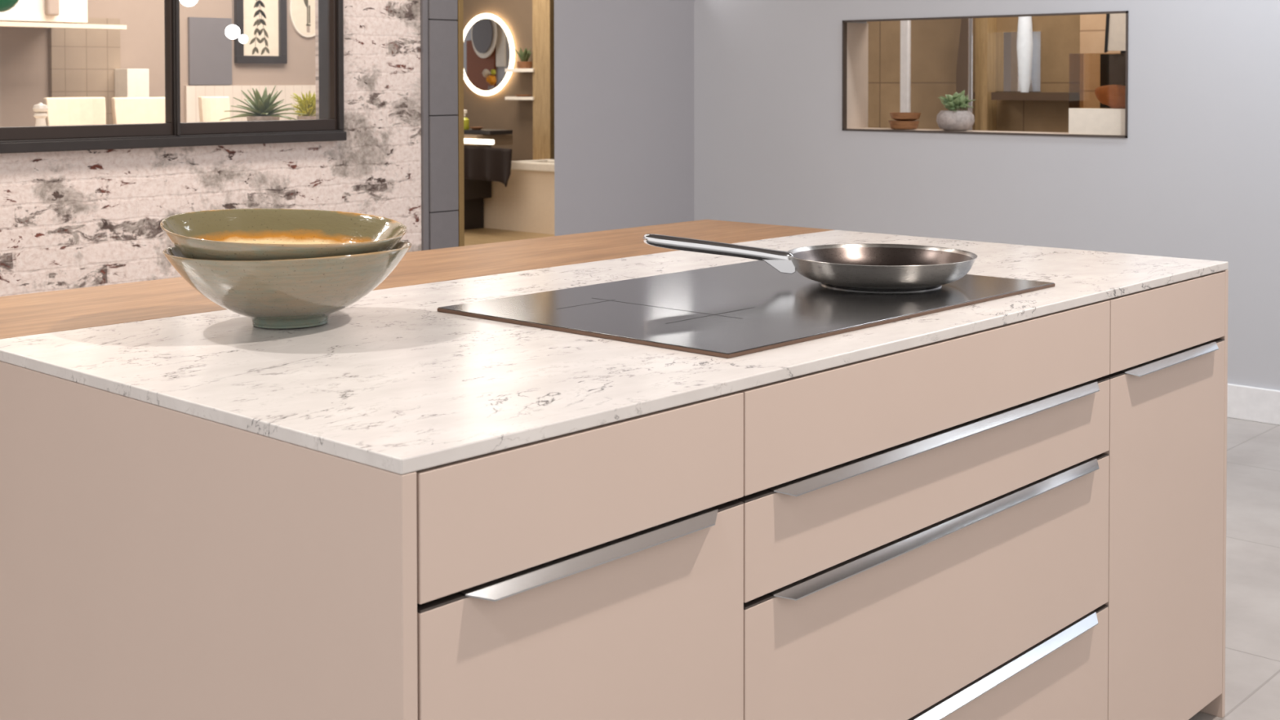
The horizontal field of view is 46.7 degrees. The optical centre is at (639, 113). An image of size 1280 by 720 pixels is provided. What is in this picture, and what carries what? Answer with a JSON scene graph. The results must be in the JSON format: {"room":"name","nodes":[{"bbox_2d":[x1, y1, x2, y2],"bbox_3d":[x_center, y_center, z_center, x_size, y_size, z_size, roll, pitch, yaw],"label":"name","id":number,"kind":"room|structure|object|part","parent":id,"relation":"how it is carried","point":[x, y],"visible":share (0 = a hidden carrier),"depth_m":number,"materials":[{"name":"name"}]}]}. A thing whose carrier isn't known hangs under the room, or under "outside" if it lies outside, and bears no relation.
{"room":"kitchen","nodes":[
{"label":"kitchen","id":0,"kind":"room"},
{"bbox_2d":[114,68,149,97],"bbox_3d":[-2.771,0.416,8.103,0.139,1.323,0.129,1,2,42],"label":"box","id":1,"kind":"object","parent":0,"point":[129,82],"visible":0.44,"depth_m":8.04,"materials":[{"name":"white laminate"}]},
{"bbox_2d":[0,0,315,127],"bbox_3d":[-3.962,-0.371,7.007,0.100,2.950,6.250,1,2,42],"label":"wall","id":2,"kind":"structure","parent":0,"point":[24,51],"depth_m":8.23,"materials":[{"name":"beige paint"}]},
{"bbox_2d":[0,0,126,29],"bbox_3d":[-3.164,-0.747,7.457,0.460,0.630,0.999,1,2,42],"label":"hood","id":3,"kind":"object","parent":2,"relation":"attached to","point":[65,14],"visible":1,"depth_m":7.41,"materials":[{"name":"white laminate"}]},
{"bbox_2d":[48,17,120,124],"bbox_3d":[-2.985,-0.144,7.984,0.030,0.747,0.389,1,2,42],"label":"tile backsplash","id":4,"kind":"structure","parent":2,"relation":"attached to","point":[82,62],"depth_m":7.97,"materials":[{"name":"beige tile"}]},
{"bbox_2d":[187,17,231,84],"bbox_3d":[-2.476,-0.360,8.543,0.020,0.386,0.273,1,2,42],"label":"wall panel","id":5,"kind":"object","parent":2,"relation":"attached to","point":[209,47],"visible":1,"depth_m":8.53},
{"bbox_2d":[184,84,315,122],"bbox_3d":[-2.195,0.444,8.867,0.020,1.230,1.150,1,2,42],"label":"trim","id":6,"kind":"structure","parent":2,"relation":"attached to","point":[192,93],"depth_m":8.67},
{"bbox_2d":[233,0,287,63],"bbox_3d":[-2.245,-0.608,8.778,0.034,0.620,0.343,1,2,42],"label":"print","id":7,"kind":"object","parent":2,"relation":"attached to","point":[264,23],"visible":1,"depth_m":8.79,"materials":[{"name":"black paper"}]},
{"bbox_2d":[288,0,315,37],"bbox_3d":[-2.025,-0.640,9.029,0.019,0.348,0.258,1,2,42],"label":"oval plaque","id":8,"kind":"object","parent":2,"relation":"attached to","point":[301,12],"visible":0.73,"depth_m":9.00,"materials":[{"name":"white ceramic"}]},
{"bbox_2d":[0,0,693,297],"bbox_3d":[-2.313,-0.318,4.551,0.150,2.950,7.852,1,2,42],"label":"wall","id":9,"kind":"structure","parent":0,"point":[80,219],"depth_m":5.84,"materials":[{"name":"brick"}]},
{"bbox_2d":[0,0,346,153],"bbox_3d":[-1.972,-0.439,4.849,0.147,1.122,2.355,1,2,42],"label":"window","id":10,"kind":"structure","parent":9,"relation":"in","point":[329,126],"depth_m":5.21,"materials":[{"name":"black metal"}]},
{"bbox_3d":[-1.854,-0.439,4.939,0.040,1.037,0.627,1,2,42],"label":"sash","id":11,"kind":"part","parent":10,"relation":"part of","materials":[{"name":"brown metal"}]},
{"bbox_3d":[-1.401,-0.451,5.434,0.040,1.037,0.672,1,2,42],"label":"sash","id":12,"kind":"part","parent":10,"relation":"part of","materials":[{"name":"brown metal"}]},
{"bbox_2d":[456,0,464,246],"bbox_3d":[-0.791,-0.132,6.181,0.142,2.500,0.027,1,2,42],"label":"trim","id":13,"kind":"structure","parent":9,"relation":"attached to","point":[460,2],"depth_m":6.13,"materials":[{"name":"gold metal"}]},
{"bbox_2d":[463,0,533,160],"bbox_3d":[-1.365,-0.522,13.473,5.600,2.950,0.100,1,2,42],"label":"wall","id":14,"kind":"structure","parent":0,"point":[495,112],"depth_m":13.20,"materials":[{"name":"beige paint"}]},
{"bbox_2d":[463,13,515,95],"bbox_3d":[-1.383,-0.534,13.396,0.744,0.744,0.035,1,2,42],"label":"round mirror","id":15,"kind":"object","parent":14,"relation":"attached to","point":[489,50],"visible":0.84,"depth_m":13.37,"materials":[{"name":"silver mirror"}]},
{"bbox_2d":[504,68,534,71],"bbox_3d":[-0.998,-0.380,12.957,0.358,0.031,0.170,1,2,42],"label":"wall shelf","id":16,"kind":"object","parent":14,"relation":"attached to","point":[505,69],"visible":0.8,"depth_m":12.89,"materials":[{"name":"white wood"}]},
{"bbox_2d":[514,47,532,68],"bbox_3d":[-0.989,-0.487,12.939,0.164,0.183,0.173,1,2,42],"label":"succulent","id":17,"kind":"object","parent":16,"relation":"on","point":[524,57],"visible":1,"depth_m":12.89,"materials":[{"name":"plant"}]},
{"bbox_2d":[516,61,532,68],"bbox_3d":[-1.007,-0.426,12.944,0.132,0.060,0.132,1,2,42],"label":"pot","id":18,"kind":"object","parent":16,"relation":"on","point":[521,64],"depth_m":12.89,"materials":[{"name":"ceramic"}]},
{"bbox_2d":[504,96,534,100],"bbox_3d":[-0.998,-0.136,12.963,0.358,0.027,0.170,1,2,42],"label":"wall shelf","id":19,"kind":"object","parent":14,"relation":"attached to","point":[530,98],"visible":0.71,"depth_m":12.90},
{"bbox_2d":[515,94,531,97],"bbox_3d":[-1.020,-0.159,12.963,0.144,0.018,0.144,1,2,42],"label":"soap dish","id":20,"kind":"object","parent":19,"relation":"on","point":[517,95],"visible":1,"depth_m":12.91,"materials":[{"name":"ceramic"}]},
{"bbox_2d":[464,227,1279,719],"bbox_3d":[-0.982,1.133,6.519,16.000,0.056,12.500,1,2,42],"label":"floor","id":21,"kind":"structure","parent":0,"point":[1252,609],"depth_m":3.84,"materials":[{"name":"tile"}]},
{"bbox_2d":[43,97,106,125],"bbox_3d":[-2.665,0.509,7.238,0.473,1.176,0.320,1,2,42],"label":"dining chair","id":22,"kind":"object","parent":21,"relation":"on","point":[62,111],"visible":0.2,"depth_m":7.36,"materials":[{"name":"beige fabric"}]},
{"bbox_2d":[111,97,165,124],"bbox_3d":[-2.426,0.504,7.500,0.473,1.173,0.320,1,2,42],"label":"dining chair","id":23,"kind":"object","parent":21,"relation":"on","point":[125,110],"visible":0.14,"depth_m":7.61,"materials":[{"name":"beige fabric"}]},
{"bbox_2d":[0,360,417,719],"bbox_3d":[-0.699,0.775,1.858,1.303,0.884,0.018,1,2,42],"label":"end panel","id":24,"kind":"object","parent":21,"relation":"on","point":[157,562],"visible":0.93,"depth_m":1.67,"materials":[{"name":"beige laminate"}]},
{"bbox_2d":[0,219,834,338],"bbox_3d":[-0.372,0.305,2.921,0.399,0.025,2.045,1,2,42],"label":"wooden bar","id":25,"kind":"object","parent":24,"relation":"on","point":[47,312],"visible":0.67,"depth_m":2.78,"materials":[{"name":"brown wood"}]},
{"bbox_2d":[198,96,230,122],"bbox_3d":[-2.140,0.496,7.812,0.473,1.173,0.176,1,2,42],"label":"dining chair","id":26,"kind":"object","parent":21,"relation":"on","point":[211,108],"visible":0.25,"depth_m":7.93,"materials":[{"name":"beige fabric"}]},
{"bbox_2d":[420,0,458,250],"bbox_3d":[-0.929,-0.131,6.165,0.320,2.500,0.178,1,2,42],"label":"wall panel","id":27,"kind":"object","parent":21,"relation":"on","point":[438,23],"visible":0.33,"depth_m":6.05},
{"bbox_3d":[-0.983,-0.130,6.112,0.312,2.500,0.026,1,2,42],"label":"panel","id":28,"kind":"part","parent":27,"relation":"part of","materials":[{"name":"grey"}]},
{"bbox_3d":[-0.919,-0.581,6.165,0.320,0.386,0.147,1,2,42],"label":"door panel","id":29,"kind":"part","parent":27,"relation":"part of","materials":[{"name":"grey wood"}]},
{"bbox_3d":[-0.919,-0.191,6.174,0.320,0.387,0.147,1,2,42],"label":"door panel","id":30,"kind":"part","parent":27,"relation":"part of","materials":[{"name":"grey wood"}]},
{"bbox_3d":[-0.918,0.201,6.183,0.320,0.390,0.147,1,2,42],"label":"door panel","id":31,"kind":"part","parent":27,"relation":"part of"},
{"bbox_3d":[-0.918,0.593,6.192,0.320,0.386,0.147,1,2,42],"label":"door panel","id":32,"kind":"part","parent":27,"relation":"part of","materials":[{"name":"grey"}]},
{"bbox_2d":[463,128,512,230],"bbox_3d":[-1.575,0.548,12.484,1.456,0.843,0.440,1,2,42],"label":"vanity unit","id":33,"kind":"object","parent":21,"relation":"on","point":[475,190],"visible":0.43,"depth_m":12.33,"materials":[{"name":"brown wood"}]},
{"bbox_2d":[463,109,469,129],"bbox_3d":[-1.452,0.047,12.279,0.076,0.165,0.076,1,2,42],"label":"soap bottle","id":34,"kind":"object","parent":33,"relation":"on","point":[466,121],"visible":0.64,"depth_m":12.25,"materials":[{"name":"yellow glass"}]},
{"bbox_2d":[470,126,483,129],"bbox_3d":[-1.346,0.120,12.211,0.114,0.022,0.114,1,2,42],"label":"dish","id":35,"kind":"object","parent":33,"relation":"on","point":[473,127],"visible":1,"depth_m":12.18,"materials":[{"name":"ceramic"}]},
{"bbox_2d":[463,146,511,186],"bbox_3d":[-1.275,0.418,11.924,0.728,0.309,0.069,1,2,42],"label":"towel","id":36,"kind":"object","parent":33,"relation":"hanging from","point":[486,163],"visible":0.82,"depth_m":11.85,"materials":[{"name":"black fabric"}]},
{"bbox_2d":[463,133,512,146],"bbox_3d":[-1.642,0.204,12.565,1.239,0.090,0.400,1,2,42],"label":"countertop","id":37,"kind":"structure","parent":33,"relation":"on","point":[500,140],"depth_m":12.15,"materials":[{"name":"beige paint"}]},
{"bbox_2d":[463,128,512,134],"bbox_3d":[-1.505,0.144,12.431,1.020,0.034,0.250,1,2,42],"label":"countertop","id":38,"kind":"structure","parent":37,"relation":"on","point":[470,131],"depth_m":12.12,"materials":[{"name":"brown wood"}]},
{"bbox_2d":[483,159,554,234],"bbox_3d":[-0.801,0.681,12.396,1.680,0.579,0.450,1,2,42],"label":"bathtub","id":39,"kind":"object","parent":21,"relation":"on","point":[526,203],"visible":0.44,"depth_m":12.25,"materials":[{"name":"white ceramic"}]},
{"bbox_2d":[532,0,554,159],"bbox_3d":[-0.797,-0.510,12.784,0.215,2.944,0.150,1,2,42],"label":"column","id":40,"kind":"structure","parent":21,"relation":"on","point":[543,11],"depth_m":12.71,"materials":[{"name":"brown wood"}]},
{"bbox_2d":[414,391,743,719],"bbox_3d":[-0.373,0.748,1.913,0.930,0.834,0.497,1,2,42],"label":"base cabinet","id":41,"kind":"object","parent":21,"relation":"on","point":[597,572],"visible":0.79,"depth_m":1.60,"materials":[{"name":"beige paint"}]},
{"bbox_3d":[-0.050,0.403,1.609,0.019,0.126,0.497,1,2,42],"label":"drawer","id":42,"kind":"part","parent":41,"relation":"part of","materials":[{"name":"beige laminate"}]},
{"bbox_3d":[-0.049,0.823,1.619,0.019,0.697,0.497,1,2,42],"label":"cabinet door","id":43,"kind":"part","parent":41,"relation":"part of","materials":[{"name":"beige paint"}]},
{"bbox_3d":[-0.039,0.475,1.605,0.028,0.010,0.392,1,2,42],"label":"handle","id":44,"kind":"part","parent":41,"relation":"part of","materials":[{"name":"metal"}]},
{"bbox_2d":[735,300,1110,719],"bbox_3d":[0.133,0.735,2.466,0.930,0.834,0.997,1,2,42],"label":"base cabinet","id":45,"kind":"object","parent":21,"relation":"on","point":[926,526],"visible":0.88,"depth_m":2.12,"materials":[{"name":"beige laminate"}]},
{"bbox_2d":[0,230,1228,474],"bbox_3d":[0.121,0.309,2.470,0.932,0.015,2.045,1,2,42],"label":"countertop","id":46,"kind":"structure","parent":45,"relation":"on","point":[393,382],"depth_m":1.92,"materials":[{"name":"white stone"}]},
{"bbox_2d":[162,239,411,328],"bbox_3d":[-0.515,0.250,2.182,0.356,0.117,0.359,-1,1,-29],"label":"ceramic bowl","id":47,"kind":"object","parent":46,"relation":"on","point":[293,293],"visible":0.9,"depth_m":2.06,"materials":[{"name":"green ceramic"}]},
{"bbox_2d":[160,208,406,260],"bbox_3d":[-0.520,0.214,2.172,0.350,0.130,0.347,0,1,18],"label":"ceramic bowl","id":48,"kind":"object","parent":47,"relation":"on","point":[248,233],"visible":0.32,"depth_m":2.27,"materials":[{"name":"green ceramic"}]},
{"bbox_2d":[437,260,1054,358],"bbox_3d":[0.202,0.299,2.430,0.580,0.006,0.896,1,2,42],"label":"induction hob","id":49,"kind":"object","parent":46,"relation":"in","point":[728,311],"visible":0.8,"depth_m":2.30,"materials":[{"name":"black glass"}]},
{"bbox_2d":[643,233,977,291],"bbox_3d":[0.314,0.249,2.603,0.545,0.086,0.326,0,1,21],"label":"frying pan","id":50,"kind":"object","parent":49,"relation":"on","point":[856,266],"visible":1,"depth_m":2.54,"materials":[{"name":"metal"}]},
{"bbox_3d":[0.135,0.234,2.556,0.261,0.054,0.038,0,1,-2],"label":"handle","id":51,"kind":"part","parent":50,"relation":"part of","materials":[{"name":"silver metal"}]},
{"bbox_3d":[0.457,0.390,2.162,0.019,0.126,0.997,1,2,42],"label":"drawer","id":52,"kind":"part","parent":45,"relation":"part of","materials":[{"name":"beige laminate"}]},
{"bbox_3d":[0.457,0.522,2.165,0.019,0.122,0.997,1,2,42],"label":"drawer","id":53,"kind":"part","parent":45,"relation":"part of","materials":[{"name":"beige laminate"}]},
{"bbox_3d":[0.457,0.717,2.170,0.019,0.252,0.997,1,2,42],"label":"drawer","id":54,"kind":"part","parent":45,"relation":"part of","materials":[{"name":"beige laminate"}]},
{"bbox_3d":[0.457,1.004,2.176,0.019,0.307,0.997,1,2,42],"label":"drawer","id":55,"kind":"part","parent":45,"relation":"part of","materials":[{"name":"beige laminate"}]},
{"bbox_2d":[900,17,975,130],"bbox_3d":[1.510,-0.016,7.540,0.422,2.200,0.030,1,2,42],"label":"screen","id":56,"kind":"object","parent":21,"relation":"on","point":[905,25],"visible":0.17,"depth_m":7.64,"materials":[{"name":"silver metal"}]},
{"bbox_3d":[1.372,-0.019,7.666,0.047,2.200,0.030,1,2,42],"label":"post","id":57,"kind":"part","parent":56,"relation":"part of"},
{"bbox_3d":[1.656,-0.013,7.406,0.024,2.200,0.030,1,2,42],"label":"post","id":58,"kind":"part","parent":56,"relation":"part of","materials":[{"name":"silver metal"}]},
{"bbox_2d":[974,17,996,130],"bbox_3d":[1.852,-0.226,7.960,0.084,2.600,0.099,1,2,42],"label":"wooden column","id":59,"kind":"structure","parent":21,"relation":"on","point":[985,112],"depth_m":7.92,"materials":[{"name":"brown wood"}]},
{"bbox_2d":[955,18,968,110],"bbox_3d":[1.763,-0.226,7.974,0.085,1.200,0.100,1,2,42],"label":"robe","id":60,"kind":"object","parent":59,"relation":"hanging from","point":[962,71],"visible":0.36,"depth_m":7.93,"materials":[{"name":"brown fabric"}]},
{"bbox_2d":[1080,13,1120,107],"bbox_3d":[2.709,-0.258,7.106,1.186,2.700,0.199,1,2,42],"label":"pier","id":61,"kind":"object","parent":21,"relation":"on","point":[1092,27],"visible":0.17,"depth_m":7.39,"materials":[{"name":"brown wood"}]},
{"bbox_2d":[1104,13,1125,53],"bbox_3d":[2.220,0.301,6.774,0.199,1.597,0.038,1,2,42],"label":"framed board","id":62,"kind":"object","parent":21,"relation":"on","point":[1115,27],"visible":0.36,"depth_m":6.78,"materials":[{"name":"white laminate"}]},
{"bbox_3d":[2.149,-0.390,6.811,0.024,0.217,0.020,1,2,42],"label":"board frame","id":63,"kind":"part","parent":62,"relation":"part of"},
{"bbox_2d":[1102,271,1225,719],"bbox_3d":[0.643,0.721,3.024,0.930,0.834,0.508,1,2,42],"label":"base cabinet","id":64,"kind":"object","parent":21,"relation":"on","point":[1166,375],"visible":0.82,"depth_m":2.71,"materials":[{"name":"beige laminate"}]},
{"bbox_3d":[0.966,0.376,2.720,0.019,0.126,0.508,1,2,42],"label":"drawer","id":65,"kind":"part","parent":64,"relation":"part of","materials":[{"name":"beige laminate"}]},
{"bbox_3d":[0.977,0.449,2.716,0.028,0.010,0.402,1,2,42],"label":"handle","id":66,"kind":"part","parent":64,"relation":"part of","materials":[{"name":"metal"}]},
{"bbox_2d":[1200,269,1228,717],"bbox_3d":[0.670,0.739,3.355,1.303,0.884,0.013,1,2,42],"label":"end panel","id":67,"kind":"object","parent":21,"relation":"on","point":[1216,707],"visible":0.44,"depth_m":2.92,"materials":[{"name":"beige laminate"}]},
{"bbox_3d":[-2.305,0.613,5.209,0.500,1.060,3.200,1,2,42],"label":"console","id":68,"kind":"object","parent":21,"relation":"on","visible":0},
{"bbox_2d":[32,102,48,126],"bbox_3d":[-2.163,0.019,5.352,0.054,0.119,0.054,1,2,42],"label":"pepper mill","id":69,"kind":"object","parent":68,"relation":"on","point":[40,116],"visible":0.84,"depth_m":5.34,"materials":[{"name":"white paint"}]},
{"bbox_2d":[219,85,306,120],"bbox_3d":[-1.506,-0.026,5.971,0.313,0.178,0.336,1,2,42],"label":"agave plant","id":70,"kind":"object","parent":68,"relation":"on","point":[263,107],"visible":0.95,"depth_m":5.94,"materials":[{"name":"green plant"}]},
{"bbox_3d":[-1.520,0.036,5.982,0.130,0.055,0.130,1,2,42],"label":"pot","id":71,"kind":"part","parent":70,"relation":"part of","materials":[{"name":"grey stone"}]},
{"bbox_2d":[289,90,315,119],"bbox_3d":[-1.382,-0.020,6.188,0.134,0.157,0.153,1,2,42],"label":"grassy plant","id":72,"kind":"object","parent":68,"relation":"on","point":[307,105],"visible":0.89,"depth_m":6.15,"materials":[{"name":"green plant"}]},
{"bbox_3d":[-1.386,0.033,6.187,0.090,0.050,0.090,1,2,42],"label":"pot","id":73,"kind":"part","parent":72,"relation":"part of","materials":[{"name":"grey stone"}]},
{"bbox_2d":[866,14,1079,132],"bbox_3d":[2.326,-0.395,7.658,5.100,2.950,0.100,1,2,42],"label":"stone wall","id":74,"kind":"structure","parent":0,"point":[935,43],"depth_m":8.18,"materials":[{"name":"brown tile"}]},
{"bbox_2d":[995,31,1041,91],"bbox_3d":[1.994,-0.277,7.888,0.303,0.316,0.011,1,2,42],"label":"wall mirror","id":75,"kind":"object","parent":74,"relation":"attached to","point":[1006,62],"visible":0.71,"depth_m":7.89,"materials":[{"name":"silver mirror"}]},
{"bbox_2d":[991,92,1079,100],"bbox_3d":[2.067,-0.092,7.739,0.442,0.041,0.139,1,2,42],"label":"wall shelf","id":76,"kind":"object","parent":74,"relation":"attached to","point":[994,95],"visible":0.86,"depth_m":7.67,"materials":[{"name":"brown wood"}]},
{"bbox_2d":[1016,16,1033,92],"bbox_3d":[2.016,-0.392,7.766,0.084,0.560,0.084,1,2,42],"label":"lamp","id":77,"kind":"object","parent":76,"relation":"on","point":[1024,44],"visible":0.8,"depth_m":7.74,"materials":[{"name":"white glass"}]},
{"bbox_2d":[693,0,1279,390],"bbox_3d":[3.077,-0.331,4.813,7.750,2.950,0.190,1,2,42],"label":"wall","id":78,"kind":"structure","parent":0,"point":[1195,174],"depth_m":6.04,"materials":[{"name":"grey paint"}]},
{"bbox_2d":[846,22,1114,135],"bbox_3d":[1.476,-0.161,6.295,1.336,0.486,0.170,1,2,42],"label":"trim","id":79,"kind":"structure","parent":78,"relation":"attached to","point":[857,33],"depth_m":6.73,"materials":[{"name":"stone"}]},
{"bbox_2d":[888,120,919,129],"bbox_3d":[1.167,0.049,6.556,0.136,0.038,0.136,1,2,42],"label":"wooden dish","id":80,"kind":"object","parent":79,"relation":"on","point":[895,125],"visible":0.94,"depth_m":6.50,"materials":[{"name":"brown wood"}]},
{"bbox_2d":[889,112,921,120],"bbox_3d":[1.172,0.012,6.551,0.140,0.034,0.140,1,2,42],"label":"wooden dish","id":81,"kind":"object","parent":80,"relation":"on","point":[895,116],"visible":1,"depth_m":6.50,"materials":[{"name":"brown wood"}]},
{"bbox_2d":[936,89,976,130],"bbox_3d":[1.354,-0.015,6.380,0.169,0.175,0.167,1,2,42],"label":"potted succulent","id":82,"kind":"object","parent":79,"relation":"on","point":[952,119],"visible":1,"depth_m":6.33,"materials":[{"name":"grey stone"}]},
{"bbox_2d":[936,110,974,130],"bbox_3d":[1.357,0.029,6.382,0.162,0.086,0.162,1,2,42],"label":"pot","id":83,"kind":"object","parent":82,"relation":"attached to","point":[947,120],"depth_m":6.32,"materials":[{"name":"grey stone"}]},
{"bbox_2d":[1068,107,1124,135],"bbox_3d":[1.861,0.030,5.934,0.250,0.104,0.130,1,2,42],"label":"block","id":84,"kind":"object","parent":79,"relation":"on","point":[1085,121],"visible":0.73,"depth_m":5.89,"materials":[{"name":"white laminate"}]},
{"bbox_2d":[1094,84,1125,108],"bbox_3d":[1.899,-0.067,5.889,0.183,0.098,0.082,1,2,42],"label":"wooden bowl","id":85,"kind":"object","parent":84,"relation":"on","point":[1113,96],"visible":0.73,"depth_m":5.87,"materials":[{"name":"brown wood"}]},
{"bbox_2d":[1099,53,1125,107],"bbox_3d":[1.925,-0.132,5.940,0.168,0.217,0.010,1,2,42],"label":"board","id":86,"kind":"object","parent":84,"relation":"on","point":[1113,66],"visible":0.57,"depth_m":5.96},
{"bbox_2d":[842,10,1128,137],"bbox_3d":[1.410,-0.163,6.223,1.336,0.494,0.026,1,2,42],"label":"trim","id":87,"kind":"structure","parent":78,"relation":"attached to","point":[844,22],"depth_m":6.22,"materials":[{"name":"black metal"}]},
{"bbox_2d":[1226,383,1279,425],"bbox_3d":[3.065,1.084,4.719,7.600,0.125,0.015,1,2,42],"label":"baseboard","id":88,"kind":"structure","parent":78,"relation":"attached to","point":[1255,404],"depth_m":5.45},
{"bbox_3d":[-1.264,-1.896,7.924,13.600,0.050,10.700,1,2,42],"label":"ceiling","id":89,"kind":"structure","parent":0,"visible":0},
{"bbox_2d":[0,0,18,12],"bbox_3d":[-1.876,-1.042,4.310,0.128,1.490,0.128,1,2,42],"label":"pendant lamp","id":90,"kind":"object","parent":89,"relation":"hanging from","point":[5,5],"visible":1,"depth_m":4.31,"materials":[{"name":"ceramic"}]},
{"bbox_2d":[179,0,197,6],"bbox_3d":[-2.200,-1.188,7.212,0.090,1.330,0.090,1,2,42],"label":"pendant bulb","id":91,"kind":"object","parent":89,"relation":"hanging from","point":[186,2],"visible":0.99,"depth_m":7.20,"materials":[{"name":"white glass"}]},
{"bbox_2d":[225,0,239,39],"bbox_3d":[-2.036,-1.115,7.393,0.072,1.484,0.072,1,2,42],"label":"pendant bulb","id":92,"kind":"object","parent":89,"relation":"hanging from","point":[232,32],"visible":1,"depth_m":7.38,"materials":[{"name":"white glass"}]},
{"bbox_3d":[-2.035,-0.409,7.409,0.072,0.072,0.072,1,2,42],"label":"bulb","id":93,"kind":"part","parent":92,"relation":"part of","materials":[{"name":"white glass"}]},
{"bbox_2d":[239,0,248,43],"bbox_3d":[-1.977,-1.103,7.369,0.044,1.506,0.044,1,2,42],"label":"pendant bulb","id":94,"kind":"object","parent":89,"relation":"hanging from","point":[242,38],"visible":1,"depth_m":7.37,"materials":[{"name":"white glass"}]},
{"bbox_3d":[-1.976,-0.372,7.386,0.044,0.044,0.044,1,2,42],"label":"bulb","id":95,"kind":"part","parent":94,"relation":"part of","materials":[{"name":"white glass"}]}
]}

